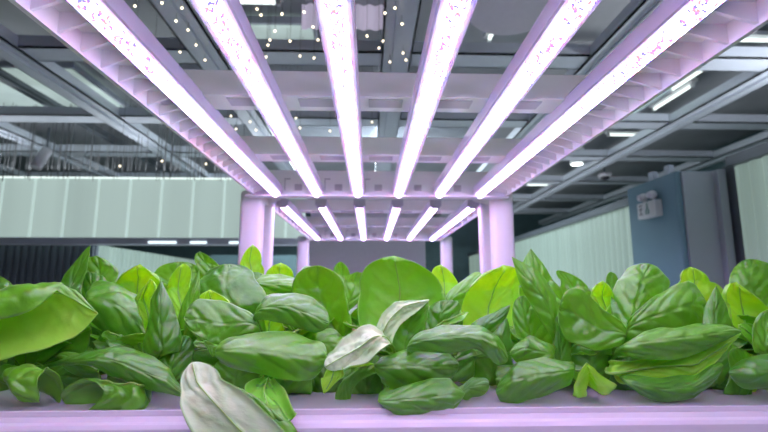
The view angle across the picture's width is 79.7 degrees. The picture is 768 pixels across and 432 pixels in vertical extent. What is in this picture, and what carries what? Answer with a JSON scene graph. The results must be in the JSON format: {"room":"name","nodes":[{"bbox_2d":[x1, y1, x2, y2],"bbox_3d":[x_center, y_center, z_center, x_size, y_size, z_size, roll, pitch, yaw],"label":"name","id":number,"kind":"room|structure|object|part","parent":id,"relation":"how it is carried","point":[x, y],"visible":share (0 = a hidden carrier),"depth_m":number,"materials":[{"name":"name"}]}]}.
{"room":"indoor vertical farm","nodes":[
{"label":"indoor vertical farm","id":0,"kind":"room"},
{"bbox_2d":[0,164,26,175],"bbox_3d":[-5.385,-0.689,6.170,0.210,0.110,10.700,0,-9,-2],"label":"ceiling beam","id":1,"kind":"structure","parent":0,"point":[21,173],"depth_m":6.54,"materials":[{"name":"metal"}]},
{"bbox_2d":[0,245,98,284],"bbox_3d":[-5.143,1.083,4.999,3.830,1.660,0.080,0,-9,-2],"label":"wall","id":2,"kind":"structure","parent":0,"point":[19,264],"depth_m":5.10,"materials":[{"name":"black metal"}]},
{"bbox_2d":[0,237,297,245],"bbox_3d":[-3.961,0.269,4.909,6.180,0.070,0.180,0,-9,-2],"label":"rail","id":3,"kind":"object","parent":2,"relation":"attached to","point":[116,241],"visible":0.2,"depth_m":4.86,"materials":[{"name":"grey metal"}]},
{"bbox_2d":[0,176,305,237],"bbox_3d":[-3.961,-0.096,4.982,6.180,0.665,0.070,0,-9,-2],"label":"wall panel","id":4,"kind":"object","parent":3,"relation":"on","point":[126,207],"visible":0.66,"depth_m":4.99,"materials":[{"name":"grey"}]},
{"bbox_2d":[148,241,176,243],"bbox_3d":[-2.342,0.279,4.859,0.291,0.022,0.015,0,-9,-2],"label":"lamp","id":5,"kind":"object","parent":3,"relation":"attached to","point":[165,242],"visible":1,"depth_m":4.85,"materials":[{"name":"white plastic"}]},
{"bbox_2d":[190,241,205,243],"bbox_3d":[-1.967,0.281,4.870,0.167,0.022,0.015,0,-9,-2],"label":"lamp","id":6,"kind":"object","parent":3,"relation":"attached to","point":[191,242],"visible":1,"depth_m":4.87,"materials":[{"name":"white plastic"}]},
{"bbox_2d":[0,122,118,176],"bbox_3d":[-4.035,-0.683,6.210,0.210,0.110,10.700,0,-9,-2],"label":"ceiling beam","id":7,"kind":"structure","parent":0,"point":[6,128],"depth_m":5.27,"materials":[{"name":"metal"}]},
{"bbox_2d":[0,68,175,172],"bbox_3d":[-3.404,-0.770,6.851,0.060,0.080,9.500,0,-9,-2],"label":"ceiling beam","id":8,"kind":"structure","parent":0,"point":[6,78],"depth_m":4.49,"materials":[{"name":"grey metal"}]},
{"bbox_2d":[0,23,210,177],"bbox_3d":[-2.686,-0.676,6.251,0.210,0.110,10.700,0,-9,-2],"label":"ceiling beam","id":9,"kind":"structure","parent":0,"point":[51,75],"depth_m":3.88,"materials":[{"name":"metal"}]},
{"bbox_2d":[148,0,312,198],"bbox_3d":[-1.337,-0.670,6.292,0.210,0.110,10.700,0,-9,-2],"label":"ceiling beam","id":10,"kind":"structure","parent":0,"point":[198,31],"depth_m":3.03,"materials":[{"name":"metal"}]},
{"bbox_2d":[0,172,648,184],"bbox_3d":[-1.209,-0.577,7.040,11.800,0.090,0.200,0,-9,-2],"label":"ceiling beam","id":11,"kind":"structure","parent":0,"point":[590,180],"depth_m":7.06,"materials":[{"name":"metal"}]},
{"bbox_2d":[104,213,557,282],"bbox_3d":[-1.366,1.430,11.936,12.000,3.120,0.100,0,-9,-2],"label":"wall","id":12,"kind":"structure","parent":0,"point":[465,240],"depth_m":12.03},
{"bbox_2d":[0,144,724,161],"bbox_3d":[-1.168,-0.786,5.707,11.800,0.090,0.200,0,-9,-2],"label":"ceiling beam","id":13,"kind":"structure","parent":0,"point":[580,154],"depth_m":5.71,"materials":[{"name":"metal"}]},
{"bbox_2d":[309,213,425,273],"bbox_3d":[-0.163,0.841,4.552,1.155,2.000,0.060,0,-9,-2],"label":"wall","id":14,"kind":"structure","parent":0,"point":[356,255],"depth_m":4.60,"materials":[{"name":"grey paint"}]},
{"bbox_2d":[0,0,767,207],"bbox_3d":[-1.144,-1.264,4.973,12.000,0.050,14.500,0,-9,-2],"label":"ceiling","id":15,"kind":"structure","parent":0,"point":[12,18],"depth_m":5.75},
{"bbox_2d":[0,61,131,106],"bbox_3d":[-3.954,-1.241,4.604,2.420,0.050,1.210,0,-9,-2],"label":"ceiling panel","id":16,"kind":"object","parent":15,"relation":"attached to","point":[9,96],"visible":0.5,"depth_m":4.53,"materials":[{"name":"grey"}]},
{"bbox_2d":[0,35,357,180],"bbox_3d":[-2.125,-0.844,4.610,4.326,0.911,1.147,-4,-10,23],"label":"fringe","id":17,"kind":"object","parent":15,"relation":"hanging from","point":[62,130],"visible":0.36,"depth_m":4.89,"materials":[{"name":"grey metal"}]},
{"bbox_2d":[179,64,200,69],"bbox_3d":[-1.945,-1.232,4.664,1.120,0.050,1.210,0,-9,-2],"label":"ceiling panel","id":18,"kind":"object","parent":15,"relation":"attached to","point":[183,66],"visible":0.02,"depth_m":4.07,"materials":[{"name":"grey metal"}]},
{"bbox_2d":[239,0,283,6],"bbox_3d":[-0.911,-1.453,3.085,0.460,0.080,0.070,0,-9,-2],"label":"ceiling lamp","id":19,"kind":"object","parent":15,"relation":"attached to","point":[277,3],"visible":0.64,"depth_m":3.07,"materials":[{"name":"white plastic"}]},
{"bbox_2d":[247,16,319,39],"bbox_3d":[-0.831,-1.404,3.561,0.640,0.050,0.410,0,-9,-2],"label":"ceiling panel","id":20,"kind":"object","parent":15,"relation":"attached to","point":[259,26],"visible":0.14,"depth_m":3.47,"materials":[{"name":"grey"}]},
{"bbox_2d":[250,24,313,39],"bbox_3d":[-0.831,-1.405,3.561,0.580,0.012,0.350,0,-9,-2],"label":"diffuser","id":21,"kind":"object","parent":20,"relation":"attached to","point":[260,31],"depth_m":3.51,"materials":[{"name":"grey"}]},
{"bbox_2d":[301,3,383,30],"bbox_3d":[-0.235,-1.397,3.232,0.681,0.186,0.030,0,-9,-2],"label":"pleated curtain","id":22,"kind":"object","parent":15,"relation":"hanging from","point":[369,16],"visible":0.41,"depth_m":3.23,"materials":[{"name":"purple fabric"}]},
{"bbox_2d":[483,32,493,41],"bbox_3d":[0.818,-1.419,3.304,0.070,0.080,0.560,0,-9,-2],"label":"ceiling lamp","id":23,"kind":"object","parent":15,"relation":"attached to","point":[489,37],"visible":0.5,"depth_m":3.54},
{"bbox_2d":[470,0,548,34],"bbox_3d":[0.676,-1.343,2.418,0.480,0.585,0.480,0,-9,-2],"label":"drum","id":24,"kind":"object","parent":15,"relation":"attached to","point":[496,17],"visible":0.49,"depth_m":2.41,"materials":[{"name":"grey metal"}]},
{"bbox_2d":[525,184,548,185],"bbox_3d":[2.995,-0.596,8.560,0.760,0.080,0.070,0,-9,-2],"label":"ceiling lamp","id":25,"kind":"object","parent":15,"relation":"attached to","point":[525,184],"visible":0.42,"depth_m":8.54,"materials":[{"name":"white plastic"}]},
{"bbox_2d":[570,161,583,165],"bbox_3d":[2.599,-0.867,6.222,0.180,0.349,0.180,0,-9,-2],"label":"recessed light","id":26,"kind":"object","parent":15,"relation":"in","point":[572,163],"visible":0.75,"depth_m":6.15,"materials":[{"name":"white plastic"}]},
{"bbox_2d":[567,41,592,43],"bbox_3d":[1.665,-1.354,3.722,0.410,0.080,0.070,0,-9,-2],"label":"ceiling lamp","id":27,"kind":"object","parent":15,"relation":"attached to","point":[569,42],"visible":0.02,"depth_m":3.69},
{"bbox_2d":[598,148,611,180],"bbox_3d":[3.164,-0.742,6.614,0.190,0.475,0.190,0,-9,-2],"label":"dome camera","id":28,"kind":"object","parent":15,"relation":"attached to","point":[604,176],"visible":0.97,"depth_m":6.54,"materials":[{"name":"white plastic"}]},
{"bbox_2d":[604,129,641,136],"bbox_3d":[3.056,-1.034,5.764,0.560,0.080,0.070,0,-9,-2],"label":"ceiling lamp","id":29,"kind":"object","parent":15,"relation":"attached to","point":[610,132],"visible":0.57,"depth_m":5.74,"materials":[{"name":"white plastic"}]},
{"bbox_2d":[634,78,686,112],"bbox_3d":[2.378,-1.211,4.794,0.890,0.050,1.110,0,-9,-2],"label":"ceiling panel","id":30,"kind":"object","parent":15,"relation":"attached to","point":[668,90],"visible":0.04,"depth_m":4.78,"materials":[{"name":"grey"}]},
{"bbox_2d":[649,78,697,111],"bbox_3d":[2.904,-1.210,4.642,0.070,0.080,0.660,0,-9,-2],"label":"ceiling lamp","id":31,"kind":"object","parent":15,"relation":"attached to","point":[689,84],"visible":0.98,"depth_m":4.59,"materials":[{"name":"white plastic"}]},
{"bbox_2d":[670,71,702,91],"bbox_3d":[2.792,-1.279,4.200,0.070,0.080,0.560,0,-9,-2],"label":"ceiling lamp","id":32,"kind":"object","parent":15,"relation":"attached to","point":[672,89],"visible":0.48,"depth_m":4.25,"materials":[{"name":"white plastic"}]},
{"bbox_2d":[740,30,767,41],"bbox_3d":[2.789,-1.379,3.557,0.560,0.080,0.070,0,-9,-2],"label":"ceiling lamp","id":33,"kind":"object","parent":15,"relation":"attached to","point":[757,36],"visible":0.23,"depth_m":3.54,"materials":[{"name":"white plastic"}]},
{"bbox_2d":[0,35,767,71],"bbox_3d":[-1.093,-1.168,3.268,11.800,0.090,0.200,0,-9,-2],"label":"ceiling beam","id":34,"kind":"structure","parent":0,"point":[43,48],"depth_m":3.24,"materials":[{"name":"metal"}]},
{"bbox_2d":[0,106,767,129],"bbox_3d":[-1.132,-0.971,4.522,11.800,0.090,0.200,0,-9,-2],"label":"ceiling beam","id":35,"kind":"structure","parent":0,"point":[24,114],"depth_m":4.49,"materials":[{"name":"metal"}]},
{"bbox_2d":[30,127,52,169],"bbox_3d":[-3.381,-0.674,4.558,0.099,0.459,0.190,-1,-9,6],"label":"spotlight","id":36,"kind":"object","parent":35,"relation":"attached to","point":[44,153],"visible":1,"depth_m":4.52,"materials":[{"name":"grey metal"}]},
{"bbox_3d":[-3.375,-0.777,4.625,0.022,0.234,0.022,4,-10,-24],"label":"stem","id":37,"kind":"part","parent":36,"relation":"part of","materials":[{"name":"grey metal"}]},
{"bbox_2d":[374,0,421,199],"bbox_3d":[-0.007,-0.664,6.332,0.210,0.110,10.700,0,-9,-2],"label":"ceiling beam","id":38,"kind":"structure","parent":0,"point":[398,38],"depth_m":3.05,"materials":[{"name":"metal"}]},
{"bbox_2d":[313,194,627,200],"bbox_3d":[-1.252,-0.361,8.423,11.800,0.090,0.200,0,-9,-2],"label":"ceiling beam","id":39,"kind":"structure","parent":0,"point":[516,197],"depth_m":8.48,"materials":[{"name":"metal"}]},
{"bbox_2d":[435,0,663,216],"bbox_3d":[1.462,-0.657,6.376,0.210,0.110,10.700,0,-9,-2],"label":"ceiling beam","id":40,"kind":"structure","parent":0,"point":[635,12],"depth_m":3.06,"materials":[{"name":"metal"}]},
{"bbox_2d":[515,208,593,213],"bbox_3d":[-1.298,-0.129,9.904,11.800,0.090,0.200,0,-9,-2],"label":"ceiling beam","id":41,"kind":"structure","parent":0,"point":[526,210],"depth_m":9.96,"materials":[{"name":"metal"}]},
{"bbox_2d":[513,68,767,213],"bbox_3d":[2.861,-0.650,6.418,0.210,0.110,10.700,0,-9,-2],"label":"ceiling beam","id":42,"kind":"structure","parent":0,"point":[743,84],"depth_m":4.56,"materials":[{"name":"metal"}]},
{"bbox_2d":[538,130,767,224],"bbox_3d":[4.211,-0.644,6.458,0.210,0.110,10.700,0,-9,-2],"label":"ceiling beam","id":43,"kind":"structure","parent":0,"point":[719,155],"depth_m":6.23,"materials":[{"name":"metal"}]},
{"bbox_2d":[558,130,765,221],"bbox_3d":[4.903,0.330,4.909,0.100,3.120,14.500,0,-9,-2],"label":"wall","id":44,"kind":"structure","parent":0,"point":[721,164],"depth_m":6.79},
{"bbox_2d":[627,171,710,287],"bbox_3d":[2.303,0.693,3.492,0.420,1.965,0.630,0,-9,-2],"label":"wall","id":45,"kind":"structure","parent":0,"point":[660,241],"depth_m":3.45,"materials":[{"name":"blue paint"}]},
{"bbox_2d":[637,190,662,219],"bbox_3d":[2.056,-0.087,3.581,0.075,0.204,0.230,0,-9,-2],"label":"emergency light","id":46,"kind":"object","parent":45,"relation":"attached to","point":[652,208],"visible":1,"depth_m":3.53,"materials":[{"name":"white plastic"}]},
{"bbox_2d":[648,171,657,180],"bbox_3d":[2.171,-0.310,3.710,0.040,0.085,0.060,0,-9,-2],"label":"bracket","id":47,"kind":"object","parent":45,"relation":"on","point":[652,175],"visible":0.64,"depth_m":3.69,"materials":[{"name":"metal"}]},
{"bbox_2d":[664,165,673,174],"bbox_3d":[2.177,-0.341,3.513,0.040,0.085,0.060,0,-9,-2],"label":"bracket","id":48,"kind":"object","parent":45,"relation":"on","point":[668,169],"visible":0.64,"depth_m":3.49,"materials":[{"name":"metal"}]},
{"bbox_2d":[680,169,735,288],"bbox_3d":[2.281,0.641,3.146,0.285,1.960,0.072,0,-9,-2],"label":"pillar","id":49,"kind":"structure","parent":45,"relation":"attached to","point":[708,225],"depth_m":3.24,"materials":[{"name":"grey paint"}]},
{"bbox_3d":[-1.144,1.868,4.482,12.000,0.050,14.500,0,-9,-2],"label":"floor","id":50,"kind":"structure","parent":0,"visible":0},
{"bbox_2d":[98,245,195,279],"bbox_3d":[-3.535,1.414,7.062,0.070,1.645,3.400,0,-9,-2],"label":"panel","id":51,"kind":"object","parent":50,"relation":"on","point":[123,260],"visible":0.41,"depth_m":6.39,"materials":[{"name":"grey"}]},
{"bbox_2d":[211,255,309,276],"bbox_3d":[-1.907,1.468,7.458,1.850,1.660,0.100,0,-9,-2],"label":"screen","id":52,"kind":"object","parent":50,"relation":"on","point":[290,261],"visible":0.14,"depth_m":7.52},
{"bbox_2d":[262,198,491,274],"bbox_3d":[-0.042,0.743,2.528,1.115,1.567,1.506,0,-9,-2],"label":"rack","id":53,"kind":"object","parent":50,"relation":"on","point":[375,225],"visible":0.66,"depth_m":2.28,"materials":[{"name":"metal"}]},
{"bbox_3d":[-0.514,0.675,1.863,0.080,1.497,0.072,0,-9,-2],"label":"post","id":54,"kind":"part","parent":53,"relation":"part of","materials":[{"name":"white metal"}]},
{"bbox_3d":[-0.487,0.028,2.583,0.058,0.057,1.420,0,-9,-2],"label":"rail","id":55,"kind":"part","parent":53,"relation":"part of","materials":[{"name":"purple metal"}]},
{"bbox_2d":[276,199,320,239],"bbox_3d":[-0.451,0.051,2.606,0.049,0.042,1.330,0,-9,-2],"label":"lamp","id":56,"kind":"object","parent":53,"relation":"attached to","point":[286,205],"visible":1,"depth_m":2.27,"materials":[{"name":"white plastic"}]},
{"bbox_3d":[-0.581,0.886,3.216,0.080,1.497,0.072,0,-9,-2],"label":"post","id":57,"kind":"part","parent":53,"relation":"part of","materials":[{"name":"metal"}]},
{"bbox_2d":[315,199,343,240],"bbox_3d":[-0.288,0.051,2.611,0.049,0.042,1.330,0,-9,-2],"label":"lamp","id":58,"kind":"object","parent":53,"relation":"attached to","point":[322,205],"visible":1,"depth_m":2.25,"materials":[{"name":"white plastic"}]},
{"bbox_2d":[354,199,366,240],"bbox_3d":[-0.125,0.052,2.616,0.049,0.042,1.330,0,-9,-2],"label":"lamp","id":59,"kind":"object","parent":53,"relation":"attached to","point":[359,204],"visible":1,"depth_m":2.23,"materials":[{"name":"white plastic"}]},
{"bbox_3d":[-0.070,0.124,3.300,0.980,0.105,0.060,0,-9,-2],"label":"plate","id":60,"kind":"part","parent":53,"relation":"part of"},
{"bbox_2d":[383,199,402,240],"bbox_3d":[0.037,0.053,2.621,0.049,0.042,1.330,0,-9,-2],"label":"lamp","id":61,"kind":"object","parent":53,"relation":"attached to","point":[396,205],"visible":1,"depth_m":2.25,"materials":[{"name":"white plastic"}]},
{"bbox_2d":[406,200,440,240],"bbox_3d":[0.200,0.054,2.626,0.049,0.042,1.330,0,-9,-2],"label":"lamp","id":62,"kind":"object","parent":53,"relation":"attached to","point":[432,206],"visible":1,"depth_m":2.29,"materials":[{"name":"white plastic"}]},
{"bbox_3d":[0.453,0.891,3.247,0.080,1.497,0.072,0,-9,-2],"label":"post","id":63,"kind":"part","parent":53,"relation":"part of","materials":[{"name":"metal"}]},
{"bbox_2d":[429,200,478,240],"bbox_3d":[0.363,0.054,2.631,0.049,0.042,1.330,0,-9,-2],"label":"lamp","id":64,"kind":"object","parent":53,"relation":"attached to","point":[468,206],"visible":1,"depth_m":2.31,"materials":[{"name":"white plastic"}]},
{"bbox_3d":[0.402,0.033,2.610,0.080,0.057,1.420,0,-9,-2],"label":"rail","id":65,"kind":"part","parent":53,"relation":"part of","materials":[{"name":"metal"}]},
{"bbox_3d":[0.455,0.679,1.893,0.080,1.497,0.072,0,-9,-2],"label":"post","id":66,"kind":"part","parent":53,"relation":"part of","materials":[{"name":"metal"}]},
{"bbox_2d":[8,0,767,268],"bbox_3d":[0.009,0.444,0.617,1.050,1.567,2.256,0,-9,-2],"label":"rack","id":67,"kind":"object","parent":50,"relation":"on","point":[733,21],"visible":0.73,"depth_m":0.93,"materials":[{"name":"purple metal"}]},
{"bbox_3d":[-0.428,-0.272,0.662,0.058,0.057,2.150,0,-9,-2],"label":"rail","id":68,"kind":"part","parent":67,"relation":"part of","materials":[{"name":"purple metal"}]},
{"bbox_2d":[65,0,282,196],"bbox_3d":[-0.369,-0.253,0.669,0.049,0.042,2.105,0,-9,-2],"label":"lamp","id":69,"kind":"object","parent":67,"relation":"attached to","point":[114,20],"visible":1,"depth_m":0.75,"materials":[{"name":"white plastic"}]},
{"bbox_3d":[-0.509,0.645,1.676,0.080,1.497,0.072,0,-9,-2],"label":"post","id":70,"kind":"part","parent":67,"relation":"part of","materials":[{"name":"metal"}]},
{"bbox_2d":[189,0,323,196],"bbox_3d":[-0.217,-0.252,0.673,0.049,0.042,2.105,0,-9,-2],"label":"lamp","id":71,"kind":"object","parent":67,"relation":"attached to","point":[226,21],"visible":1,"depth_m":0.75,"materials":[{"name":"white plastic"}]},
{"bbox_2d":[314,0,364,196],"bbox_3d":[-0.065,-0.251,0.678,0.049,0.042,2.105,0,-9,-2],"label":"lamp","id":72,"kind":"object","parent":67,"relation":"attached to","point":[336,19],"visible":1,"depth_m":0.74,"materials":[{"name":"white plastic"}]},
{"bbox_3d":[-0.022,-0.120,1.740,0.980,0.105,0.060,0,-9,-2],"label":"plate","id":73,"kind":"part","parent":67,"relation":"part of","materials":[{"name":"metal"}]},
{"bbox_2d":[0,328,767,431],"bbox_3d":[-0.004,0.335,1.062,1.560,0.081,1.238,0,-9,-2],"label":"tray","id":74,"kind":"object","parent":67,"relation":"on","point":[712,410],"visible":0.23,"depth_m":0.48,"materials":[{"name":"plastic"}]},
{"bbox_2d":[0,245,118,349],"bbox_3d":[-0.529,0.152,0.775,0.310,0.192,0.178,0,-9,-2],"label":"basil plant","id":75,"kind":"object","parent":74,"relation":"on","point":[85,270],"visible":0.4,"depth_m":0.72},
{"bbox_2d":[0,282,180,402],"bbox_3d":[-0.401,0.150,0.571,0.370,0.135,0.191,-7,-11,38],"label":"basil plant","id":76,"kind":"object","parent":74,"relation":"on","point":[45,330],"visible":0.93,"depth_m":0.52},
{"bbox_2d":[60,263,218,409],"bbox_3d":[-0.312,0.151,0.601,0.201,0.183,0.207,-3,-9,17],"label":"basil plant","id":77,"kind":"object","parent":74,"relation":"on","point":[136,311],"visible":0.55,"depth_m":0.58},
{"bbox_2d":[90,282,203,341],"bbox_3d":[-0.414,0.185,0.807,0.233,0.138,0.209,-9,-12,44],"label":"basil plant","id":78,"kind":"object","parent":74,"relation":"on","point":[94,336],"visible":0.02,"depth_m":0.72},
{"bbox_2d":[154,245,266,348],"bbox_3d":[-0.279,0.147,0.757,0.242,0.197,0.211,0,-9,-2],"label":"basil plant","id":79,"kind":"object","parent":74,"relation":"on","point":[238,284],"visible":0.48,"depth_m":0.69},
{"bbox_2d":[180,265,351,431],"bbox_3d":[-0.135,0.151,0.572,0.231,0.181,0.281,0,-9,-2],"label":"basil plant","id":80,"kind":"object","parent":74,"relation":"on","point":[260,362],"visible":0.94,"depth_m":0.53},
{"bbox_2d":[256,262,361,330],"bbox_3d":[-0.134,0.163,0.780,0.221,0.173,0.153,4,-10,-25],"label":"basil plant","id":81,"kind":"object","parent":74,"relation":"on","point":[279,278],"visible":0.24,"depth_m":0.77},
{"bbox_2d":[350,309,358,330],"bbox_3d":[-0.012,0.205,0.909,0.216,0.130,0.211,-6,-11,35],"label":"basil plant","id":82,"kind":"object","parent":74,"relation":"on","point":[354,318],"visible":0.02,"depth_m":0.87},
{"bbox_2d":[321,256,514,414],"bbox_3d":[0.049,0.138,0.599,0.241,0.176,0.214,0,-9,-2],"label":"basil plant","id":83,"kind":"object","parent":74,"relation":"on","point":[409,347],"visible":0.98,"depth_m":0.54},
{"bbox_2d":[432,265,481,350],"bbox_3d":[0.100,0.170,0.795,0.217,0.165,0.166,-8,-12,42],"label":"basil plant","id":84,"kind":"object","parent":74,"relation":"on","point":[453,290],"visible":0.12,"depth_m":0.71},
{"bbox_2d":[519,287,524,295],"bbox_3d":[0.295,0.234,1.095,0.234,0.130,0.204,-1,-9,9],"label":"basil plant","id":85,"kind":"object","parent":74,"relation":"on","point":[520,288],"visible":0.02,"depth_m":1.07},
{"bbox_2d":[461,249,626,403],"bbox_3d":[0.225,0.136,0.618,0.238,0.183,0.212,0,-9,-2],"label":"basil plant","id":86,"kind":"object","parent":74,"relation":"on","point":[559,339],"visible":0.91,"depth_m":0.58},
{"bbox_2d":[556,270,617,296],"bbox_3d":[0.341,0.175,0.794,0.214,0.154,0.174,0,-9,-2],"label":"basil plant","id":87,"kind":"object","parent":74,"relation":"on","point":[568,281],"visible":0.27,"depth_m":0.72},
{"bbox_2d":[604,263,740,401],"bbox_3d":[0.319,0.145,0.617,0.197,0.165,0.254,8,-12,-40],"label":"basil plant","id":88,"kind":"object","parent":74,"relation":"on","point":[671,356],"visible":0.75,"depth_m":0.54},
{"bbox_2d":[679,259,767,306],"bbox_3d":[0.585,0.161,0.777,0.187,0.175,0.245,-4,-10,24],"label":"basil plant","id":89,"kind":"object","parent":74,"relation":"on","point":[752,274],"visible":0.25,"depth_m":0.74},
{"bbox_2d":[702,286,752,389],"bbox_3d":[0.449,0.169,0.661,0.213,0.134,0.153,4,-10,-24],"label":"basil plant","id":90,"kind":"object","parent":74,"relation":"on","point":[715,309],"visible":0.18,"depth_m":0.58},
{"bbox_2d":[722,282,767,394],"bbox_3d":[0.511,0.161,0.629,0.280,0.140,0.155,4,-10,-22],"label":"basil plant","id":91,"kind":"object","parent":74,"relation":"on","point":[748,371],"visible":0.88,"depth_m":0.58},
{"bbox_2d":[392,0,477,197],"bbox_3d":[0.087,-0.251,0.682,0.049,0.042,2.105,0,-9,-2],"label":"lamp","id":92,"kind":"object","parent":67,"relation":"attached to","point":[449,20],"visible":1,"depth_m":0.74,"materials":[{"name":"white plastic"}]},
{"bbox_3d":[0.461,0.650,1.705,0.080,1.497,0.072,0,-9,-2],"label":"post","id":93,"kind":"part","parent":67,"relation":"part of","materials":[{"name":"metal"}]},
{"bbox_2d":[432,0,601,197],"bbox_3d":[0.239,-0.250,0.687,0.049,0.042,2.105,0,-9,-2],"label":"lamp","id":94,"kind":"object","parent":67,"relation":"attached to","point":[558,22],"visible":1,"depth_m":0.75,"materials":[{"name":"white plastic"}]},
{"bbox_2d":[473,0,725,197],"bbox_3d":[0.391,-0.249,0.692,0.049,0.042,2.105,0,-9,-2],"label":"lamp","id":95,"kind":"object","parent":67,"relation":"attached to","point":[671,19],"visible":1,"depth_m":0.75,"materials":[{"name":"white plastic"}]},
{"bbox_3d":[0.461,-0.268,0.689,0.080,0.057,2.150,0,-9,-2],"label":"rail","id":96,"kind":"part","parent":67,"relation":"part of","materials":[{"name":"purple metal"}]},
{"bbox_2d":[469,206,633,287],"bbox_3d":[2.300,1.368,7.629,0.070,1.910,7.850,0,-9,-2],"label":"panel","id":97,"kind":"object","parent":50,"relation":"on","point":[590,249],"visible":0.23,"depth_m":5.32,"materials":[{"name":"grey"}]},
{"bbox_2d":[467,198,628,256],"bbox_3d":[2.295,0.390,7.782,0.140,0.070,7.850,0,-9,-2],"label":"trim","id":98,"kind":"structure","parent":97,"relation":"attached to","point":[623,203],"depth_m":5.49,"materials":[{"name":"grey metal"}]},
{"bbox_2d":[734,155,767,262],"bbox_3d":[2.479,0.439,1.841,0.070,1.955,2.420,0,-9,-2],"label":"panel","id":99,"kind":"object","parent":50,"relation":"on","point":[752,176],"visible":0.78,"depth_m":3.00,"materials":[{"name":"grey"}]},
{"bbox_2d":[721,166,745,264],"bbox_3d":[2.475,0.621,3.113,0.060,1.990,0.130,0,-9,-2],"label":"trim","id":100,"kind":"structure","parent":99,"relation":"attached to","point":[730,171],"depth_m":3.20,"materials":[{"name":"black metal"}]},
{"bbox_2d":[725,141,767,166],"bbox_3d":[2.474,-0.561,1.997,0.140,0.070,2.420,0,-9,-2],"label":"trim","id":101,"kind":"structure","parent":99,"relation":"attached to","point":[758,151],"depth_m":3.00,"materials":[{"name":"grey metal"}]}
]}

